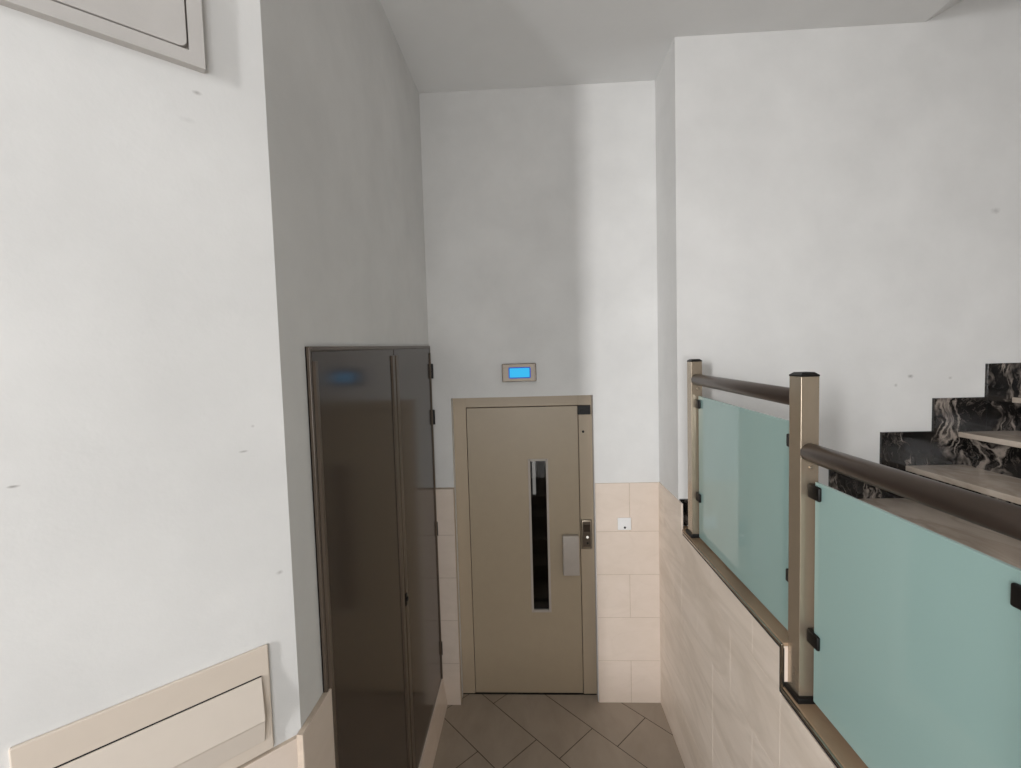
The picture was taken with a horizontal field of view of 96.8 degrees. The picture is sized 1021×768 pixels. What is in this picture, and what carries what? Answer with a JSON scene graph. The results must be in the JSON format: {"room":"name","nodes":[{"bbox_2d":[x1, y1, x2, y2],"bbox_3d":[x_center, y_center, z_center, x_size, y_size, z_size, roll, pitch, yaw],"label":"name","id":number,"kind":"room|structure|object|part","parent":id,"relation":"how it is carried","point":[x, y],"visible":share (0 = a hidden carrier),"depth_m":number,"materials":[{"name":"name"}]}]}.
{"room":"apartment building lobby","nodes":[
{"label":"apartment building lobby","id":0,"kind":"room"},
{"bbox_2d":[0,0,300,767],"bbox_3d":[-1.145,0.209,0.947,1.200,4.629,0.200,-5,4,-42],"label":"wall","id":1,"kind":"structure","parent":0,"point":[145,544],"depth_m":1.05,"materials":[{"name":"white paint"}]},
{"bbox_2d":[0,0,205,72],"bbox_3d":[-1.082,-1.161,0.813,0.849,0.825,0.023,-5,4,-42],"label":"access panel","id":2,"kind":"object","parent":1,"relation":"attached to","point":[171,31],"visible":1,"depth_m":1.03,"materials":[{"name":"grey metal"}]},
{"bbox_3d":[-1.077,-1.157,0.812,0.775,0.745,0.016,-5,4,-42],"label":"door","id":3,"kind":"part","parent":2,"relation":"part of","materials":[{"name":"white metal"}]},
{"bbox_2d":[9,644,273,767],"bbox_3d":[-0.839,0.882,1.091,0.483,0.297,0.030,-5,4,-42],"label":"access panel","id":4,"kind":"object","parent":1,"relation":"attached to","point":[219,715],"visible":1,"depth_m":1.11,"materials":[{"name":"beige paint"}]},
{"bbox_2d":[237,735,297,767],"bbox_3d":[-1.159,1.747,0.836,1.538,1.371,0.014,-5,4,-42],"label":"trim","id":5,"kind":"structure","parent":1,"relation":"attached to","point":[283,755],"depth_m":1.27,"materials":[{"name":"beige tile"}]},
{"bbox_2d":[260,0,428,726],"bbox_3d":[-0.745,0.127,2.213,0.300,4.629,1.864,-1,3,3],"label":"wall","id":6,"kind":"structure","parent":0,"point":[342,94],"depth_m":1.62,"materials":[{"name":"white paint"}]},
{"bbox_2d":[296,688,335,767],"bbox_3d":[-0.581,1.691,1.443,0.019,1.383,0.212,-1,3,3],"label":"trim","id":7,"kind":"structure","parent":6,"relation":"attached to","point":[315,738],"depth_m":1.40,"materials":[{"name":"beige tile"}]},
{"bbox_2d":[305,346,442,767],"bbox_3d":[-0.553,0.988,2.319,0.036,2.407,1.710,-1,3,3],"label":"cabinet","id":8,"kind":"object","parent":6,"relation":"attached to","point":[371,414],"visible":1,"depth_m":1.95,"materials":[{"name":"brown metal"}]},
{"bbox_3d":[-0.577,1.029,1.907,0.009,2.360,0.854,-1,3,3],"label":"door","id":9,"kind":"part","parent":8,"relation":"part of","materials":[{"name":"brown paint"}]},
{"bbox_3d":[-0.540,0.958,2.744,0.009,2.359,0.810,-1,3,3],"label":"door","id":10,"kind":"part","parent":8,"relation":"part of","materials":[{"name":"brown paint"}]},
{"bbox_2d":[418,679,446,767],"bbox_3d":[-0.509,2.228,2.398,0.046,0.202,1.631,-1,3,3],"label":"baseboard","id":11,"kind":"structure","parent":6,"relation":"attached to","point":[434,731],"depth_m":2.87,"materials":[{"name":"beige tile"}]},
{"bbox_2d":[419,80,658,701],"bbox_3d":[0.230,0.042,3.251,2.157,4.629,0.300,-1,3,3],"label":"wall","id":12,"kind":"structure","parent":0,"point":[540,208],"depth_m":3.05,"materials":[{"name":"white paint"}]},
{"bbox_2d":[436,487,461,704],"bbox_3d":[-0.443,1.503,3.193,0.143,1.557,0.041,-1,3,3],"label":"trim","id":13,"kind":"structure","parent":12,"relation":"attached to","point":[445,497],"depth_m":3.17,"materials":[{"name":"beige tile"}]},
{"bbox_2d":[502,363,535,381],"bbox_3d":[0.059,-0.077,3.084,0.232,0.123,0.034,-1,3,3],"label":"indicator","id":14,"kind":"object","parent":12,"relation":"attached to","point":[523,372],"visible":1,"depth_m":3.07,"materials":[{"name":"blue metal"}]},
{"bbox_2d":[453,395,596,694],"bbox_3d":[0.110,1.172,3.267,0.977,2.186,0.130,-1,3,3],"label":"door","id":15,"kind":"structure","parent":12,"relation":"in","point":[509,645],"depth_m":3.24,"materials":[{"name":"beige metal"}]},
{"bbox_2d":[530,461,548,607],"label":"window","id":16,"kind":"structure","parent":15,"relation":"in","point":[537,468],"depth_m":4.58,"materials":[{"name":"black glass"}]},
{"bbox_3d":[0.429,1.212,3.212,0.115,0.286,0.044,-1,3,3],"label":"pull handle","id":17,"kind":"part","parent":15,"relation":"part of","materials":[{"name":"grey metal"}]},
{"bbox_3d":[0.539,1.064,3.205,0.074,0.211,0.025,-1,3,3],"label":"call panel","id":18,"kind":"part","parent":15,"relation":"part of","materials":[{"name":"silver metal"}]},
{"bbox_2d":[618,518,630,529],"bbox_3d":[0.783,0.962,3.112,0.091,0.085,0.016,-1,3,3],"label":"wall plate","id":19,"kind":"object","parent":12,"relation":"attached to","point":[623,523],"visible":1,"depth_m":3.11,"materials":[{"name":"white plastic"}]},
{"bbox_2d":[595,482,660,702],"bbox_3d":[0.823,1.462,3.152,0.437,1.571,0.009,-1,3,3],"label":"wall tiles","id":20,"kind":"structure","parent":12,"relation":"attached to","point":[627,561],"depth_m":3.15,"materials":[{"name":"beige tile"}]},
{"bbox_2d":[433,694,684,767],"bbox_3d":[0.268,2.361,2.779,1.557,0.150,1.500,-1,3,3],"label":"floor","id":21,"kind":"structure","parent":0,"point":[486,730],"depth_m":2.94,"materials":[{"name":"brown tile"}]},
{"bbox_2d":[380,0,962,92],"bbox_3d":[0.728,-2.762,-0.038,9.200,1.905,6.500,-1,3,3],"label":"ceiling","id":22,"kind":"structure","parent":0,"point":[445,45],"depth_m":2.48,"materials":[{"name":"paint"}]},
{"bbox_2d":[655,0,1020,525],"bbox_3d":[3.229,-1.072,2.705,4.540,6.743,0.399,-1,3,3],"label":"wall","id":23,"kind":"structure","parent":0,"point":[842,205],"depth_m":2.57,"materials":[{"name":"white paint"}]},
{"bbox_3d":[1.035,1.597,1.499,0.130,1.673,2.500,-1,3,3],"label":"wall","id":24,"kind":"structure","parent":0,"visible":0},
{"bbox_2d":[658,482,836,767],"bbox_3d":[0.974,1.537,1.695,0.009,1.575,2.892,-1,3,3],"label":"wall tiles","id":25,"kind":"structure","parent":24,"relation":"attached to","point":[723,704],"depth_m":2.18,"materials":[{"name":"beige tile"}]},
{"bbox_2d":[682,526,867,767],"bbox_3d":[1.023,1.096,1.461,0.138,0.368,2.480,-1,3,3],"label":"trim","id":26,"kind":"structure","parent":24,"relation":"on","point":[845,754],"depth_m":1.58,"materials":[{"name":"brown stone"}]},
{"bbox_2d":[685,359,1020,767],"bbox_3d":[0.993,0.581,1.655,0.078,1.340,1.859,-1,3,3],"label":"glass balustrade","id":27,"kind":"object","parent":26,"relation":"on","point":[905,635],"visible":1,"depth_m":1.25,"materials":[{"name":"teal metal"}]},
{"bbox_3d":[1.040,0.842,2.552,0.078,0.018,0.096,-1,3,3],"label":"plate","id":28,"kind":"part","parent":27,"relation":"part of","materials":[{"name":"black plastic"}]},
{"bbox_3d":[1.029,0.363,2.527,0.058,0.976,0.068,-1,3,3],"label":"post","id":29,"kind":"part","parent":27,"relation":"part of","materials":[{"name":"beige metal"}]},
{"bbox_3d":[0.996,0.011,2.005,0.061,0.080,0.942,-1,3,3],"label":"handrail","id":30,"kind":"part","parent":27,"relation":"part of","materials":[{"name":"brown metal"}]},
{"bbox_3d":[1.015,0.480,2.028,0.010,0.780,0.900,-1,3,3],"label":"glass panel","id":31,"kind":"part","parent":27,"relation":"part of","materials":[{"name":"teal glass"}]},
{"bbox_3d":[1.001,1.058,1.558,0.078,0.018,0.096,-1,3,3],"label":"plate","id":32,"kind":"part","parent":27,"relation":"part of","materials":[{"name":"black plastic"}]},
{"bbox_3d":[0.988,0.521,1.530,0.058,1.095,0.068,-1,3,3],"label":"post","id":33,"kind":"part","parent":27,"relation":"part of","materials":[{"name":"beige metal"}]},
{"bbox_3d":[0.963,0.243,1.136,0.061,0.061,0.693,-1,3,3],"label":"handrail","id":34,"kind":"part","parent":27,"relation":"part of","materials":[{"name":"brown metal"}]},
{"bbox_3d":[0.982,0.700,1.158,0.010,0.735,0.640,-1,3,3],"label":"glass panel","id":35,"kind":"part","parent":27,"relation":"part of","materials":[{"name":"teal glass"}]},
{"bbox_2d":[784,646,787,681],"bbox_3d":[1.026,0.991,1.591,0.133,0.147,0.006,-1,3,3],"label":"trim","id":36,"kind":"structure","parent":24,"relation":"attached to","point":[785,647],"depth_m":1.59,"materials":[{"name":"beige tile"}]},
{"bbox_3d":[3.208,1.661,1.408,4.205,1.533,2.500,-1,3,3],"label":"floor","id":37,"kind":"structure","parent":0,"visible":0},
{"bbox_2d":[679,363,1020,568],"bbox_3d":[2.768,-0.077,1.880,3.630,1.910,1.401,-1,3,3],"label":"staircase","id":38,"kind":"structure","parent":37,"relation":"on","point":[973,444],"depth_m":2.57,"materials":[{"name":"grey stone"}]},
{"bbox_3d":[1.440,0.752,2.679,0.862,0.157,0.017,-1,3,3],"label":"skirting","id":39,"kind":"part","parent":38,"relation":"part of","materials":[{"name":"black stone"}]},
{"bbox_3d":[2.012,0.665,2.649,0.287,0.385,0.017,-1,3,3],"label":"skirting","id":40,"kind":"part","parent":38,"relation":"part of","materials":[{"name":"black stone"}]},
{"bbox_3d":[2.293,0.475,2.626,0.287,0.401,0.017,-1,3,3],"label":"skirting","id":41,"kind":"part","parent":38,"relation":"part of","materials":[{"name":"black stone"}]},
{"bbox_3d":[2.575,0.278,2.603,0.287,0.401,0.017,-1,3,3],"label":"skirting","id":42,"kind":"part","parent":38,"relation":"part of","materials":[{"name":"black stone"}]},
{"bbox_3d":[2.856,0.080,2.579,0.287,0.401,0.017,-1,3,3],"label":"skirting","id":43,"kind":"part","parent":38,"relation":"part of","materials":[{"name":"black stone"}]}
]}

